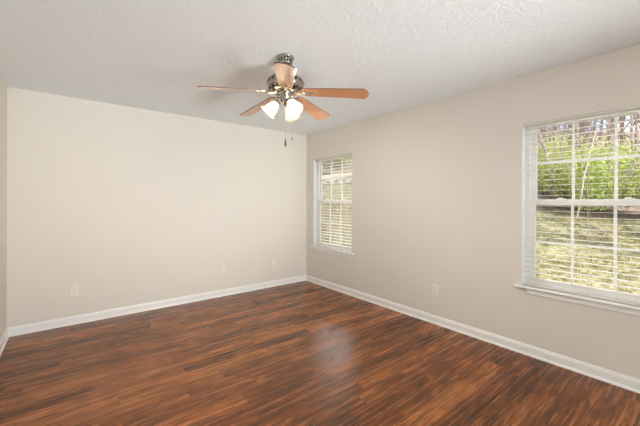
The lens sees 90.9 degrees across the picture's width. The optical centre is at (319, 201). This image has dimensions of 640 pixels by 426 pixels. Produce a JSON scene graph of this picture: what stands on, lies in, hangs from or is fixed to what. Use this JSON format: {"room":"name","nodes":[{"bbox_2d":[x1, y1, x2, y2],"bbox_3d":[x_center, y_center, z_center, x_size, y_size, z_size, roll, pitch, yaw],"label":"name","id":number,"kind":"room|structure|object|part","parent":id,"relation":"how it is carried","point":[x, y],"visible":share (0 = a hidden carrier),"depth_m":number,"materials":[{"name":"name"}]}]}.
{"room":"empty bedroom","nodes":[
{"label":"empty bedroom","id":0,"kind":"room"},
{"bbox_2d":[0,75,6,339],"bbox_3d":[-0.741,0.111,0.058,0.130,2.440,7.600,0,0,-38],"label":"wall","id":1,"kind":"structure","parent":0,"point":[3,88],"depth_m":2.92,"materials":[{"name":"paint"}]},
{"bbox_2d":[0,328,8,355],"bbox_3d":[-0.686,1.286,0.104,0.020,0.090,7.600,0,0,-38],"label":"baseboard","id":2,"kind":"structure","parent":1,"relation":"attached to","point":[4,339],"depth_m":2.88,"materials":[{"name":"paint"}]},
{"bbox_2d":[6,87,306,327],"bbox_3d":[-1.683,0.109,4.246,3.866,2.440,0.130,0,0,-38],"label":"wall","id":3,"kind":"structure","parent":0,"point":[125,205],"depth_m":3.77,"materials":[{"name":"paint"}]},
{"bbox_2d":[70,285,78,296],"bbox_3d":[-2.646,0.964,3.394,0.071,0.118,0.008,0,0,-38],"label":"wall outlet","id":4,"kind":"object","parent":3,"relation":"attached to","point":[74,289],"visible":1,"depth_m":3.39,"materials":[{"name":"plastic"}]},
{"bbox_2d":[7,275,305,336],"bbox_3d":[-1.639,1.284,4.187,3.606,0.090,0.020,0,0,-38],"label":"baseboard","id":5,"kind":"structure","parent":3,"relation":"attached to","point":[78,319],"depth_m":3.76,"materials":[{"name":"paint"}]},
{"bbox_2d":[220,265,224,273],"bbox_3d":[-1.362,0.958,4.415,0.071,0.118,0.007,0,0,-38],"label":"blank plate","id":6,"kind":"object","parent":3,"relation":"attached to","point":[222,267],"visible":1,"depth_m":4.41,"materials":[{"name":"plastic"}]},
{"bbox_2d":[0,281,639,425],"bbox_3d":[0.718,1.395,1.220,3.866,0.120,7.860,0,0,-38],"label":"floor","id":7,"kind":"structure","parent":0,"point":[303,353],"depth_m":2.46,"materials":[{"name":"brown wood"}]},
{"bbox_2d":[0,0,639,135],"bbox_3d":[0.725,-1.180,1.220,3.866,0.150,7.860,0,0,-38],"label":"ceiling","id":8,"kind":"structure","parent":0,"point":[154,55],"depth_m":2.27,"materials":[{"name":"white paint"}]},
{"bbox_2d":[197,53,368,146],"bbox_3d":[-0.302,-0.759,2.447,1.210,0.696,1.182,0,0,-38],"label":"ceiling fan","id":9,"kind":"object","parent":8,"relation":"hanging from","point":[285,83],"visible":1,"depth_m":2.36,"materials":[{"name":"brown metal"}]},
{"bbox_3d":[-0.617,-0.805,2.261,0.504,0.006,0.132,-6,14,-24],"label":"blade","id":10,"kind":"part","parent":9,"relation":"part of","materials":[{"name":"brown wood"}]},
{"bbox_3d":[-0.525,-0.805,2.705,0.132,0.006,0.504,-16,5,-42],"label":"blade","id":11,"kind":"part","parent":9,"relation":"part of","materials":[{"name":"brown wood"}]},
{"bbox_3d":[-0.377,-0.698,2.400,0.137,0.137,0.128,0,0,-10],"label":"lamp shade","id":12,"kind":"part","parent":9,"relation":"part of","materials":[{"name":"white glass"}]},
{"bbox_3d":[-0.260,-0.643,2.373,0.004,0.357,0.004,0,0,-38],"label":"pull chain","id":13,"kind":"part","parent":9,"relation":"part of","materials":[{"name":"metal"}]},
{"bbox_3d":[-0.224,-0.804,2.037,0.132,0.006,0.504,12,4,-7],"label":"blade","id":14,"kind":"part","parent":9,"relation":"part of","materials":[{"name":"brown wood"}]},
{"bbox_3d":[-0.227,-0.697,2.526,0.128,0.137,0.137,0,0,20],"label":"lamp shade","id":15,"kind":"part","parent":9,"relation":"part of","materials":[{"name":"white glass"}]},
{"bbox_3d":[-0.194,-0.697,2.333,0.128,0.137,0.137,0,0,-40],"label":"lamp shade","id":16,"kind":"part","parent":9,"relation":"part of","materials":[{"name":"white glass"}]},
{"bbox_3d":[-0.075,-0.804,2.755,0.132,0.006,0.504,-13,-12,28],"label":"blade","id":17,"kind":"part","parent":9,"relation":"part of","materials":[{"name":"brown wood"}]},
{"bbox_3d":[0.111,-0.803,2.342,0.504,0.006,0.132,6,-11,12],"label":"blade","id":18,"kind":"part","parent":9,"relation":"part of","materials":[{"name":"brown wood"}]},
{"bbox_2d":[306,44,639,379],"bbox_3d":[2.184,0.119,2.382,0.130,2.440,7.600,0,0,-38],"label":"wall","id":19,"kind":"structure","parent":0,"point":[438,186],"depth_m":3.14,"materials":[{"name":"paint"}]},
{"bbox_2d":[310,155,353,257],"bbox_3d":[0.209,0.060,4.832,0.165,1.482,0.995,0,0,-38],"label":"window","id":20,"kind":"structure","parent":19,"relation":"in","point":[338,197],"depth_m":4.88,"materials":[{"name":"plastic"}]},
{"bbox_3d":[0.184,0.744,4.814,0.106,0.020,0.995,0,0,-38],"label":"sill","id":21,"kind":"part","parent":20,"relation":"part of","materials":[{"name":"paint"}]},
{"bbox_2d":[314,153,351,252],"bbox_3d":[0.199,0.026,4.825,0.053,1.413,0.883,0,0,-38],"label":"window blind","id":22,"kind":"object","parent":20,"relation":"attached to","point":[333,168],"visible":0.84,"depth_m":4.80,"materials":[{"name":"white plastic"}]},
{"bbox_3d":[0.200,-0.670,4.824,0.050,0.019,0.883,0,0,-38],"label":"head rail","id":23,"kind":"part","parent":22,"relation":"part of","materials":[{"name":"white plastic"}]},
{"bbox_3d":[0.197,0.724,4.824,0.048,0.017,0.883,0,0,-38],"label":"rail","id":24,"kind":"part","parent":22,"relation":"part of","materials":[{"name":"white plastic"}]},
{"bbox_3d":[0.240,0.346,4.858,0.022,0.733,0.823,0,0,-38],"label":"sash","id":25,"kind":"part","parent":20,"relation":"part of","materials":[{"name":"plastic"}]},
{"bbox_2d":[320,203,349,244],"bbox_3d":[0.236,0.350,4.854,0.004,0.641,0.739,0,0,-38],"label":"grille","id":26,"kind":"object","parent":20,"relation":"attached to","point":[344,208],"depth_m":4.86,"materials":[{"name":"plastic"}]},
{"bbox_3d":[0.261,-0.326,4.873,0.022,0.690,0.823,0,0,-38],"label":"sash","id":27,"kind":"part","parent":20,"relation":"part of","materials":[{"name":"plastic"}]},
{"bbox_3d":[0.240,0.350,4.858,0.004,0.641,0.739,0,0,-38],"label":"glass pane","id":28,"kind":"part","parent":20,"relation":"part of","materials":[{"name":"clear glass"}]},
{"bbox_2d":[322,159,351,199],"bbox_3d":[0.257,-0.339,4.870,0.004,0.636,0.739,0,0,-38],"label":"grille","id":29,"kind":"object","parent":20,"relation":"attached to","point":[328,194],"depth_m":4.87,"materials":[{"name":"plastic"}]},
{"bbox_3d":[0.261,-0.339,4.873,0.004,0.636,0.739,0,0,-38],"label":"glass pane","id":30,"kind":"part","parent":20,"relation":"part of","materials":[{"name":"clear glass"}]},
{"bbox_2d":[432,284,437,295],"bbox_3d":[1.255,0.969,3.437,0.008,0.118,0.071,0,0,-38],"label":"wall outlet","id":31,"kind":"object","parent":19,"relation":"attached to","point":[434,287],"visible":1,"depth_m":3.44,"materials":[{"name":"plastic"}]},
{"bbox_2d":[306,275,639,393],"bbox_3d":[2.122,1.294,2.336,0.020,0.090,7.600,0,0,-38],"label":"baseboard","id":32,"kind":"structure","parent":19,"relation":"attached to","point":[611,377],"depth_m":2.87,"materials":[{"name":"paint"}]},
{"bbox_2d":[514,109,639,316],"bbox_3d":[2.108,0.065,2.442,0.165,1.482,1.030,0,0,-38],"label":"window","id":33,"kind":"structure","parent":19,"relation":"in","point":[531,200],"depth_m":2.56,"materials":[{"name":"plastic"}]},
{"bbox_3d":[2.083,0.749,2.424,0.106,0.020,1.030,0,0,-38],"label":"sill","id":34,"kind":"part","parent":33,"relation":"part of","materials":[{"name":"paint"}]},
{"bbox_2d":[523,105,639,305],"bbox_3d":[2.098,0.032,2.435,0.053,1.413,0.918,0,0,-38],"label":"window blind","id":35,"kind":"object","parent":33,"relation":"attached to","point":[638,106],"visible":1,"depth_m":2.46,"materials":[{"name":"white plastic"}]},
{"bbox_3d":[2.095,0.730,2.434,0.048,0.017,0.918,0,0,-38],"label":"rail","id":36,"kind":"part","parent":35,"relation":"part of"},
{"bbox_3d":[2.099,-0.665,2.434,0.050,0.019,0.918,0,0,-38],"label":"head rail","id":37,"kind":"part","parent":35,"relation":"part of","materials":[{"name":"white plastic"}]},
{"bbox_3d":[2.086,0.037,2.450,0.053,1.365,0.002,0,0,-38],"label":"ladder cord","id":38,"kind":"part","parent":35,"relation":"part of","materials":[{"name":"white fabric"}]},
{"bbox_3d":[2.139,0.351,2.468,0.022,0.733,0.858,0,0,-38],"label":"sash","id":39,"kind":"part","parent":33,"relation":"part of","materials":[{"name":"plastic"}]},
{"bbox_3d":[2.160,-0.321,2.483,0.022,0.690,0.858,0,0,-38],"label":"sash","id":40,"kind":"part","parent":33,"relation":"part of","materials":[{"name":"plastic"}]},
{"bbox_2d":[536,205,639,290],"bbox_3d":[2.135,0.355,2.465,0.004,0.641,0.774,0,0,-38],"label":"grille","id":41,"kind":"object","parent":33,"relation":"attached to","point":[615,206],"depth_m":2.47,"materials":[{"name":"plastic"}]},
{"bbox_2d":[537,115,639,198],"bbox_3d":[2.156,-0.334,2.480,0.004,0.636,0.774,0,0,-38],"label":"grille","id":42,"kind":"object","parent":33,"relation":"attached to","point":[573,159],"depth_m":2.49,"materials":[{"name":"plastic"}]},
{"label":"outside","id":43,"kind":"structure","parent":0,"visible":0},
{"bbox_2d":[536,130,639,293],"bbox_3d":[16.829,-5.335,44.404,75.000,19.791,100.000,0,0,-38],"label":"yard","id":44,"kind":"structure","parent":43,"point":[622,212],"depth_m":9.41,"materials":[{"name":"green plant"}]},
{"bbox_2d":[537,127,556,198],"bbox_3d":[11.217,-7.454,17.255,6.921,15.390,8.662,0,0,27],"label":"bare tree","id":45,"kind":"object","parent":44,"relation":"on","point":[539,135],"visible":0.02,"depth_m":15.09,"materials":[{"name":"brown plant"}]},
{"bbox_2d":[537,141,565,191],"bbox_3d":[11.118,-1.687,16.424,2.596,2.683,2.893,0,0,-7],"label":"bush","id":46,"kind":"object","parent":44,"relation":"on","point":[549,141],"visible":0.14,"depth_m":15.54,"materials":[{"name":"green plant"}]},
{"bbox_2d":[537,154,578,194],"bbox_3d":[11.083,-1.319,15.716,3.329,2.367,3.593,0,0,-39],"label":"bush","id":47,"kind":"object","parent":44,"relation":"on","point":[552,166],"visible":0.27,"depth_m":14.79,"materials":[{"name":"green plant"}]},
{"bbox_2d":[537,129,582,193],"bbox_3d":[11.269,-1.888,16.183,2.723,3.310,3.177,0,0,-8],"label":"bush","id":48,"kind":"object","parent":44,"relation":"on","point":[538,181],"visible":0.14,"depth_m":15.54,"materials":[{"name":"green plant"}]},
{"bbox_2d":[544,125,581,139],"bbox_3d":[11.036,-8.079,15.659,7.844,15.388,7.701,0,0,30],"label":"bare tree","id":49,"kind":"object","parent":44,"relation":"on","point":[563,125],"visible":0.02,"depth_m":16.01,"materials":[{"name":"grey plant"}]},
{"bbox_2d":[537,132,599,191],"bbox_3d":[12.236,-2.002,16.486,3.184,3.258,3.512,0,0,-34],"label":"bush","id":50,"kind":"object","parent":44,"relation":"on","point":[585,147],"visible":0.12,"depth_m":15.70,"materials":[{"name":"green plant"}]},
{"bbox_2d":[539,118,598,153],"bbox_3d":[13.300,-9.853,16.505,9.834,19.639,10.262,0,0,-2],"label":"bare tree","id":51,"kind":"object","parent":44,"relation":"on","point":[595,122],"visible":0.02,"depth_m":15.33,"materials":[{"name":"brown plant"}]},
{"bbox_2d":[539,127,611,191],"bbox_3d":[12.278,-1.984,16.203,3.194,3.328,2.738,0,0,-5],"label":"bush","id":52,"kind":"object","parent":44,"relation":"on","point":[561,127],"visible":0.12,"depth_m":15.47,"materials":[{"name":"green plant"}]},
{"bbox_2d":[555,121,598,161],"bbox_3d":[15.371,-6.865,17.056,7.279,13.143,5.931,0,0,-13],"label":"bare tree","id":53,"kind":"object","parent":44,"relation":"on","point":[589,124],"visible":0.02,"depth_m":16.55,"materials":[{"name":"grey plant"}]},
{"bbox_2d":[539,145,623,198],"bbox_3d":[11.644,-1.229,14.599,3.229,2.994,2.897,0,0,-15],"label":"bush","id":54,"kind":"object","parent":44,"relation":"on","point":[567,170],"visible":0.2,"depth_m":14.30,"materials":[{"name":"green plant"}]},
{"bbox_2d":[536,208,639,294],"bbox_3d":[3.503,0.408,11.961,13.411,2.991,13.959,0,0,-38],"label":"fallen leaves","id":55,"kind":"object","parent":44,"relation":"on","point":[536,208],"visible":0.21,"depth_m":7.80,"materials":[{"name":"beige plant"}]},
{"bbox_2d":[550,152,626,207],"bbox_3d":[11.528,-0.865,14.025,2.411,2.512,2.066,0,0,17],"label":"bush","id":56,"kind":"object","parent":44,"relation":"on","point":[626,152],"visible":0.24,"depth_m":13.70,"materials":[{"name":"green plant"}]},
{"bbox_2d":[558,118,619,150],"bbox_3d":[14.723,-6.342,16.735,3.741,10.751,7.197,0,0,-7],"label":"bare tree","id":57,"kind":"object","parent":44,"relation":"on","point":[619,118],"visible":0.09,"depth_m":17.52,"materials":[{"name":"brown plant"}]},
{"bbox_2d":[565,119,614,218],"bbox_3d":[9.925,-1.276,11.145,1.593,4.204,1.241,0,0,0],"label":"bare tree","id":58,"kind":"object","parent":44,"relation":"on","point":[581,193],"visible":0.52,"depth_m":11.51,"materials":[{"name":"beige plant"}]},
{"bbox_2d":[546,137,639,210],"bbox_3d":[11.956,-1.073,13.594,3.388,3.142,3.040,0,0,-13],"label":"bush","id":59,"kind":"object","parent":44,"relation":"on","point":[593,193],"visible":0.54,"depth_m":13.01,"materials":[{"name":"green plant"}]},
{"bbox_2d":[557,134,639,208],"bbox_3d":[12.390,-1.236,13.773,2.838,3.450,3.312,0,0,25],"label":"bush","id":60,"kind":"object","parent":44,"relation":"on","point":[620,191],"visible":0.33,"depth_m":13.16,"materials":[{"name":"green plant"}]},
{"bbox_2d":[598,119,603,139],"bbox_3d":[23.882,-14.381,26.061,8.964,18.757,9.086,0,0,-26],"label":"bare tree","id":61,"kind":"object","parent":44,"relation":"on","point":[601,126],"visible":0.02,"depth_m":26.43,"materials":[{"name":"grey plant"}]},
{"bbox_2d":[568,113,639,206],"bbox_3d":[13.155,-6.744,13.409,7.054,14.155,7.208,0,0,18],"label":"bare tree","id":62,"kind":"object","parent":44,"relation":"on","point":[631,116],"visible":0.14,"depth_m":13.84,"materials":[{"name":"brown plant"}]},
{"bbox_2d":[568,113,639,141],"bbox_3d":[18.289,-8.916,18.009,11.071,16.591,5.710,0,0,-15],"label":"bare tree","id":63,"kind":"object","parent":44,"relation":"on","point":[628,113],"visible":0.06,"depth_m":17.22,"materials":[{"name":"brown plant"}]},
{"bbox_2d":[582,114,625,141],"bbox_3d":[18.229,-9.465,18.530,8.224,16.376,8.756,0,0,38],"label":"bare tree","id":64,"kind":"object","parent":44,"relation":"on","point":[621,114],"visible":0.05,"depth_m":18.10,"materials":[{"name":"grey plant"}]},
{"bbox_2d":[576,142,639,207],"bbox_3d":[13.391,-1.106,13.826,2.893,3.014,2.479,0,0,-27],"label":"bush","id":65,"kind":"object","parent":44,"relation":"on","point":[634,171],"visible":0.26,"depth_m":13.44,"materials":[{"name":"green plant"}]},
{"bbox_2d":[579,113,638,143],"bbox_3d":[14.594,-8.141,15.639,4.904,14.023,9.342,0,0,43],"label":"bare tree","id":66,"kind":"object","parent":44,"relation":"on","point":[629,113],"visible":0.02,"depth_m":17.46,"materials":[{"name":"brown plant"}]},
{"bbox_2d":[586,139,638,192],"bbox_3d":[14.308,-1.644,15.404,3.264,3.028,2.929,0,0,-8],"label":"bush","id":67,"kind":"object","parent":44,"relation":"on","point":[619,139],"visible":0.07,"depth_m":15.34,"materials":[{"name":"green plant"}]},
{"bbox_2d":[604,116,633,151],"bbox_3d":[18.584,-7.819,18.023,4.149,11.905,7.914,0,0,-2],"label":"bare tree","id":68,"kind":"object","parent":44,"relation":"on","point":[610,119],"visible":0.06,"depth_m":19.32,"materials":[{"name":"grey plant"}]},
{"bbox_2d":[598,153,639,198],"bbox_3d":[14.333,-1.063,13.967,2.249,2.734,2.624,0,0,3],"label":"bush","id":69,"kind":"object","parent":44,"relation":"on","point":[618,153],"visible":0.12,"depth_m":13.83,"materials":[{"name":"green plant"}]},
{"bbox_2d":[602,112,636,144],"bbox_3d":[20.553,-11.086,21.629,8.697,17.212,8.809,0,0,-14],"label":"bare tree","id":70,"kind":"object","parent":44,"relation":"on","point":[623,129],"visible":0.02,"depth_m":20.58,"materials":[{"name":"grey plant"}]},
{"bbox_2d":[634,114,637,148],"bbox_3d":[24.509,-10.293,23.482,7.888,14.006,6.310,0,0,-2],"label":"bare tree","id":71,"kind":"object","parent":44,"relation":"on","point":[636,128],"visible":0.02,"depth_m":22.55,"materials":[{"name":"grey plant"}]}
]}

